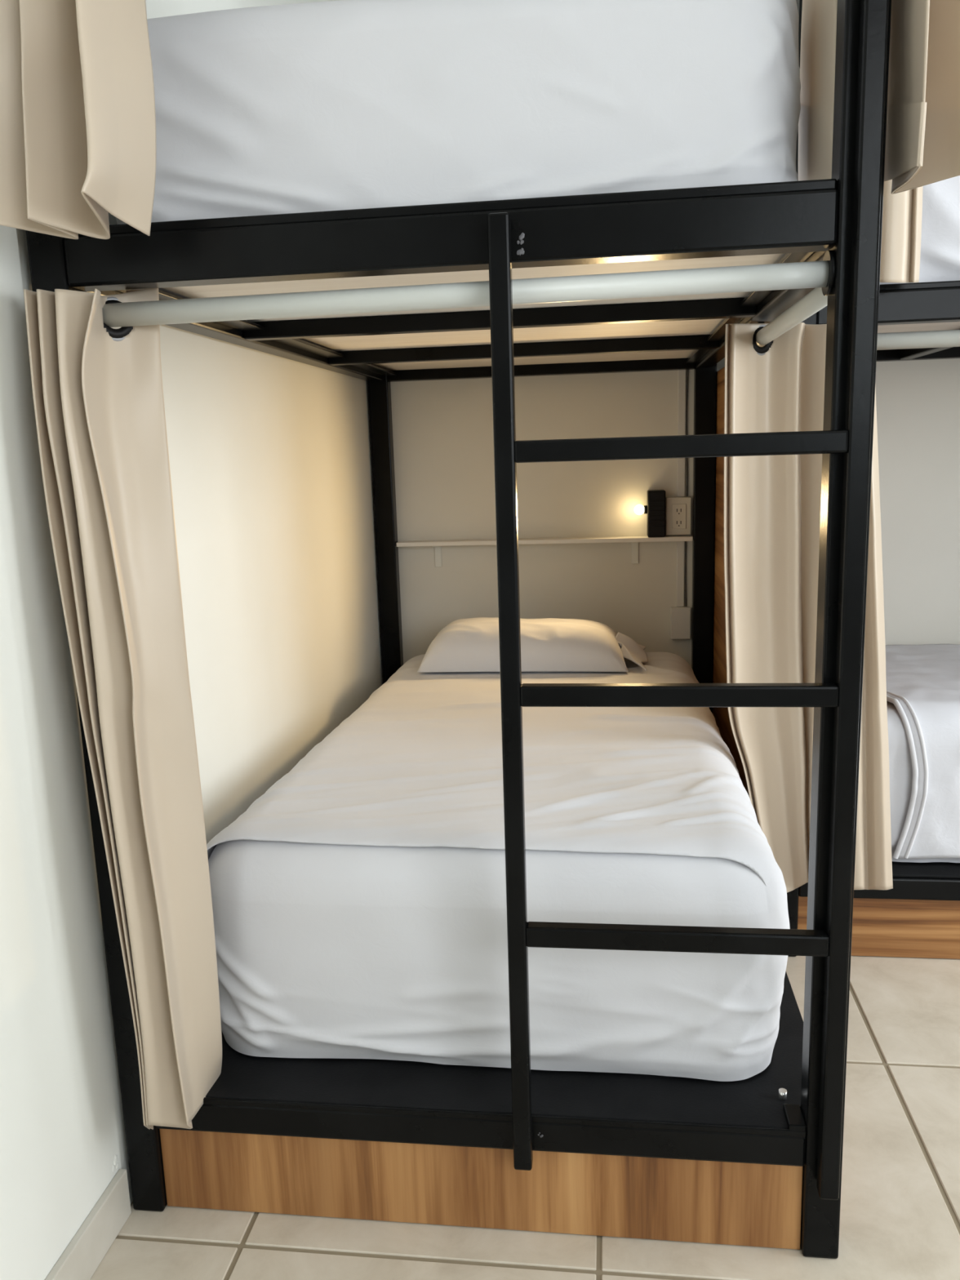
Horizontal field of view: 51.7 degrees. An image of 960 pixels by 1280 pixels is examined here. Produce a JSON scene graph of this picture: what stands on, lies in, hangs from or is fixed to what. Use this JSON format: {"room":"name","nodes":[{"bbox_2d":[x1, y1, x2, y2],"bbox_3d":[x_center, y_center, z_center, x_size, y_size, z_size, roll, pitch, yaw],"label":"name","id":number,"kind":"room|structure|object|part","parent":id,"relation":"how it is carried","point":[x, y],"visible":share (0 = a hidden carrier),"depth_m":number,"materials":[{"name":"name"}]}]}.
{"room":"dormitory","nodes":[
{"label":"dormitory","id":0,"kind":"room"},
{"bbox_2d":[0,0,383,1279],"bbox_3d":[-0.671,-0.419,1.091,0.100,2.753,4.505,0,11,7],"label":"wall","id":1,"kind":"structure","parent":0,"point":[270,460],"depth_m":1.72,"materials":[{"name":"paint"}]},
{"bbox_2d":[44,1154,131,1279],"bbox_3d":[-0.696,1.061,0.382,0.014,0.108,2.356,0,11,7],"label":"baseboard","id":2,"kind":"structure","parent":1,"relation":"attached to","point":[83,1255],"depth_m":1.44,"materials":[{"name":"tile"}]},
{"bbox_2d":[89,955,959,1279],"bbox_3d":[1.363,0.974,1.105,4.112,0.120,4.505,0,11,7],"label":"floor","id":3,"kind":"structure","parent":0,"point":[900,1208],"depth_m":1.48,"materials":[{"name":"beige tile"}]},
{"bbox_2d":[25,0,891,1258],"bbox_3d":[0.067,-0.581,2.157,1.078,2.620,1.967,0,11,7],"label":"bunk bed","id":4,"kind":"object","parent":3,"relation":"on","point":[500,291],"visible":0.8,"depth_m":1.37,"materials":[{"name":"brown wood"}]},
{"bbox_2d":[0,0,156,239],"bbox_3d":[-0.493,-0.931,1.068,0.190,0.930,0.177,0,11,7],"label":"curtain","id":5,"kind":"object","parent":4,"relation":"hanging from","point":[78,144],"visible":1,"depth_m":1.13,"materials":[{"name":"beige fabric"}]},
{"bbox_3d":[-0.554,-0.401,1.319,0.050,2.620,0.050,0,11,7],"label":"post","id":6,"kind":"part","parent":4,"relation":"part of","materials":[{"name":"black metal"}]},
{"bbox_2d":[23,288,222,1129],"bbox_3d":[-0.477,0.132,1.383,0.117,1.207,0.185,3,12,22],"label":"curtain","id":7,"kind":"object","parent":4,"relation":"hanging from","point":[97,388],"visible":0.99,"depth_m":1.33,"materials":[{"name":"beige fabric"}]},
{"bbox_3d":[-0.440,-0.670,2.220,0.048,0.061,1.836,0,11,7],"label":"rail","id":8,"kind":"part","parent":4,"relation":"part of","materials":[{"name":"black metal"}]},
{"bbox_3d":[-0.318,-0.759,3.155,0.063,2.620,0.050,0,11,7],"label":"post","id":9,"kind":"part","parent":4,"relation":"part of","materials":[{"name":"black metal"}]},
{"bbox_3d":[-0.056,-0.495,1.237,0.960,0.061,0.048,0,11,7],"label":"rail","id":10,"kind":"part","parent":4,"relation":"part of","materials":[{"name":"black metal"}]},
{"bbox_2d":[115,0,800,224],"bbox_3d":[0.049,-0.837,2.122,0.936,0.313,1.809,0,11,7],"label":"mattress","id":11,"kind":"object","parent":4,"relation":"on","point":[341,104],"visible":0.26,"depth_m":1.25,"materials":[{"name":"white fabric"}]},
{"bbox_3d":[-0.052,-0.435,1.254,0.959,0.036,0.030,0,11,7],"label":"curtain rod","id":12,"kind":"part","parent":4,"relation":"part of","materials":[{"name":"grey metal"}]},
{"bbox_3d":[-0.018,0.715,1.468,0.960,0.049,0.048,0,11,7],"label":"rail","id":13,"kind":"part","parent":4,"relation":"part of","materials":[{"name":"black metal"}]},
{"bbox_3d":[-0.015,0.810,1.482,0.958,0.142,0.018,0,11,7],"label":"panel","id":14,"kind":"part","parent":4,"relation":"part of","materials":[{"name":"brown wood"}]},
{"bbox_2d":[208,668,790,1081],"bbox_3d":[0.112,0.324,2.353,0.934,0.356,1.782,0,11,7],"label":"mattress","id":15,"kind":"object","parent":4,"relation":"on","point":[331,951],"visible":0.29,"depth_m":1.50,"materials":[{"name":"white fabric"}]},
{"bbox_2d":[206,652,776,886],"bbox_3d":[0.105,0.217,2.358,0.932,0.167,1.745,0,11,7],"label":"sheet","id":16,"kind":"object","parent":15,"relation":"on","point":[419,762],"visible":0.76,"depth_m":1.80,"materials":[{"name":"white fabric"}]},
{"bbox_2d":[417,617,648,672],"bbox_3d":[0.167,-0.001,2.943,0.654,0.125,0.360,0,11,7],"label":"pillow","id":17,"kind":"object","parent":16,"relation":"on","point":[471,644],"visible":0.93,"depth_m":2.81,"materials":[{"name":"white fabric"}]},
{"bbox_3d":[0.177,-0.853,3.074,0.960,0.061,0.048,0,11,7],"label":"rail","id":18,"kind":"part","parent":4,"relation":"part of","materials":[{"name":"black metal"}]},
{"bbox_3d":[0.688,-0.766,3.026,0.064,2.620,0.050,0,11,7],"label":"post","id":19,"kind":"part","parent":4,"relation":"part of","materials":[{"name":"black metal"}]},
{"bbox_3d":[0.562,-0.677,2.091,0.048,0.061,1.836,0,11,7],"label":"rail","id":20,"kind":"part","parent":4,"relation":"part of","materials":[{"name":"metal"}]},
{"bbox_2d":[724,322,826,892],"bbox_3d":[0.581,-0.029,1.974,0.209,1.164,0.088,0,11,7],"label":"curtain","id":21,"kind":"object","parent":4,"relation":"hanging from","point":[772,503],"visible":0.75,"depth_m":1.96,"materials":[{"name":"beige fabric"}]},
{"bbox_3d":[0.501,-0.517,1.573,0.030,0.030,0.750,0,11,7],"label":"curtain rod","id":22,"kind":"part","parent":4,"relation":"part of","materials":[{"name":"grey metal"}]},
{"bbox_3d":[0.446,0.687,1.405,0.024,0.032,0.048,0,11,7],"label":"corner plate","id":23,"kind":"part","parent":4,"relation":"part of","materials":[{"name":"black metal"}]},
{"bbox_3d":[0.448,-0.408,1.190,0.050,2.620,0.050,0,11,7],"label":"post","id":24,"kind":"part","parent":4,"relation":"part of","materials":[{"name":"black metal"}]},
{"bbox_2d":[798,0,959,194],"bbox_3d":[0.452,-0.990,1.166,0.084,0.909,0.377,-4,11,-13],"label":"curtain","id":25,"kind":"object","parent":4,"relation":"hanging from","point":[922,133],"visible":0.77,"depth_m":1.14,"materials":[{"name":"beige fabric"}]},
{"bbox_2d":[712,0,959,959],"bbox_3d":[1.659,-0.676,2.391,2.018,2.620,1.060,0,11,7],"label":"bunk bed","id":26,"kind":"object","parent":3,"relation":"on","point":[919,917],"visible":0.22,"depth_m":2.20,"materials":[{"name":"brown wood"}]},
{"bbox_3d":[0.684,-0.124,2.622,0.018,1.210,1.051,0,11,7],"label":"panel","id":27,"kind":"part","parent":26,"relation":"part of","materials":[{"name":"beige fabric"}]},
{"bbox_3d":[0.654,-0.573,2.020,0.050,2.620,0.050,0,11,7],"label":"post","id":28,"kind":"part","parent":26,"relation":"part of","materials":[{"name":"black metal"}]},
{"bbox_2d":[853,381,893,889],"bbox_3d":[0.790,-0.032,2.032,0.163,1.180,0.044,0,11,7],"label":"curtain","id":29,"kind":"object","parent":26,"relation":"hanging from","point":[873,860],"visible":0.59,"depth_m":2.07,"materials":[{"name":"beige fabric"}]},
{"bbox_3d":[1.634,0.635,2.127,1.848,0.142,0.018,0,11,7],"label":"panel","id":30,"kind":"part","parent":26,"relation":"part of","materials":[{"name":"brown wood"}]},
{"bbox_3d":[1.632,0.540,2.113,1.850,0.049,0.048,0,11,7],"label":"rail","id":31,"kind":"part","parent":26,"relation":"part of","materials":[{"name":"black metal"}]},
{"bbox_3d":[1.594,-0.670,1.882,1.850,0.061,0.048,0,11,7],"label":"rail","id":32,"kind":"part","parent":26,"relation":"part of","materials":[{"name":"black metal"}]},
{"bbox_2d":[880,179,923,283],"bbox_3d":[0.735,-1.103,1.697,0.157,0.905,0.317,0,11,7],"label":"curtain","id":33,"kind":"object","parent":26,"relation":"hanging from","point":[902,212],"visible":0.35,"depth_m":1.88,"materials":[{"name":"beige fabric"}]},
{"bbox_3d":[1.718,-0.862,2.866,1.850,0.061,0.048,0,11,7],"label":"rail","id":34,"kind":"part","parent":26,"relation":"part of","materials":[{"name":"black metal"}]},
{"bbox_3d":[1.597,-0.609,1.899,1.848,0.033,0.033,0,11,7],"label":"curtain rod","id":35,"kind":"part","parent":26,"relation":"part of","materials":[{"name":"grey metal"}]},
{"bbox_2d":[880,175,959,284],"bbox_3d":[1.646,-0.929,2.335,1.827,0.313,0.952,0,11,7],"label":"mattress","id":36,"kind":"object","parent":26,"relation":"on","point":[940,257],"visible":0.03,"depth_m":1.98,"materials":[{"name":"white fabric"}]},
{"bbox_2d":[886,701,959,862],"bbox_3d":[1.683,0.241,2.564,1.831,0.344,0.949,0,11,7],"label":"mattress","id":37,"kind":"object","parent":26,"relation":"on","point":[900,769],"visible":0.06,"depth_m":2.20,"materials":[{"name":"white fabric"}]},
{"bbox_2d":[885,644,959,858],"bbox_3d":[1.691,0.227,2.527,1.714,0.350,0.920,0,11,7],"label":"quilt","id":38,"kind":"object","parent":37,"relation":"on","point":[923,681],"visible":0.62,"depth_m":2.19,"materials":[{"name":"white fabric"}]},
{"bbox_2d":[390,357,959,666],"bbox_3d":[1.591,-0.851,2.981,3.912,2.753,0.100,0,11,7],"label":"wall","id":39,"kind":"structure","parent":0,"point":[443,439],"depth_m":3.17,"materials":[{"name":"paint"}]},
{"bbox_2d":[396,535,693,567],"bbox_3d":[0.201,-0.281,3.185,0.943,0.088,0.061,0,11,7],"label":"wall shelf","id":40,"kind":"object","parent":39,"relation":"attached to","point":[635,540],"visible":1,"depth_m":3.17,"materials":[{"name":"white"}]},
{"bbox_2d":[634,489,665,537],"bbox_3d":[0.534,-0.398,3.118,0.096,0.144,0.062,0,11,7],"label":"reading lamp","id":41,"kind":"object","parent":40,"relation":"on","point":[655,508],"visible":1,"depth_m":3.09,"materials":[{"name":"black plastic"}]},
{"bbox_3d":[0.502,-0.410,3.117,0.033,0.033,0.033,0,11,7],"label":"bulb","id":42,"kind":"part","parent":41,"relation":"part of","materials":[{"name":"beige glass"}]},
{"bbox_2d":[644,505,647,513],"bbox_3d":[0.522,-0.410,3.115,0.011,0.026,0.026,0,11,7],"label":"socket","id":43,"kind":"object","parent":41,"relation":"attached to","point":[645,506],"depth_m":3.10,"materials":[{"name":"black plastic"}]},
{"bbox_2d":[665,497,691,535],"bbox_3d":[0.626,-0.391,3.124,0.078,0.118,0.034,0,11,7],"label":"power outlet","id":44,"kind":"object","parent":39,"relation":"attached to","point":[677,509],"visible":1,"depth_m":3.11,"materials":[{"name":"beige plastic"}]},
{"bbox_2d":[670,606,690,639],"bbox_3d":[0.646,-0.054,3.191,0.063,0.103,0.025,0,11,7],"label":"junction box","id":45,"kind":"object","parent":39,"relation":"attached to","point":[680,616],"visible":1,"depth_m":3.18,"materials":[{"name":"white plastic"}]},
{"bbox_2d":[676,369,688,606],"bbox_3d":[0.621,-1.048,3.010,0.034,1.916,0.007,0,11,7],"label":"duct","id":46,"kind":"object","parent":39,"relation":"attached to","point":[682,386],"visible":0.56,"depth_m":3.11,"materials":[{"name":"white plastic"}]}
]}

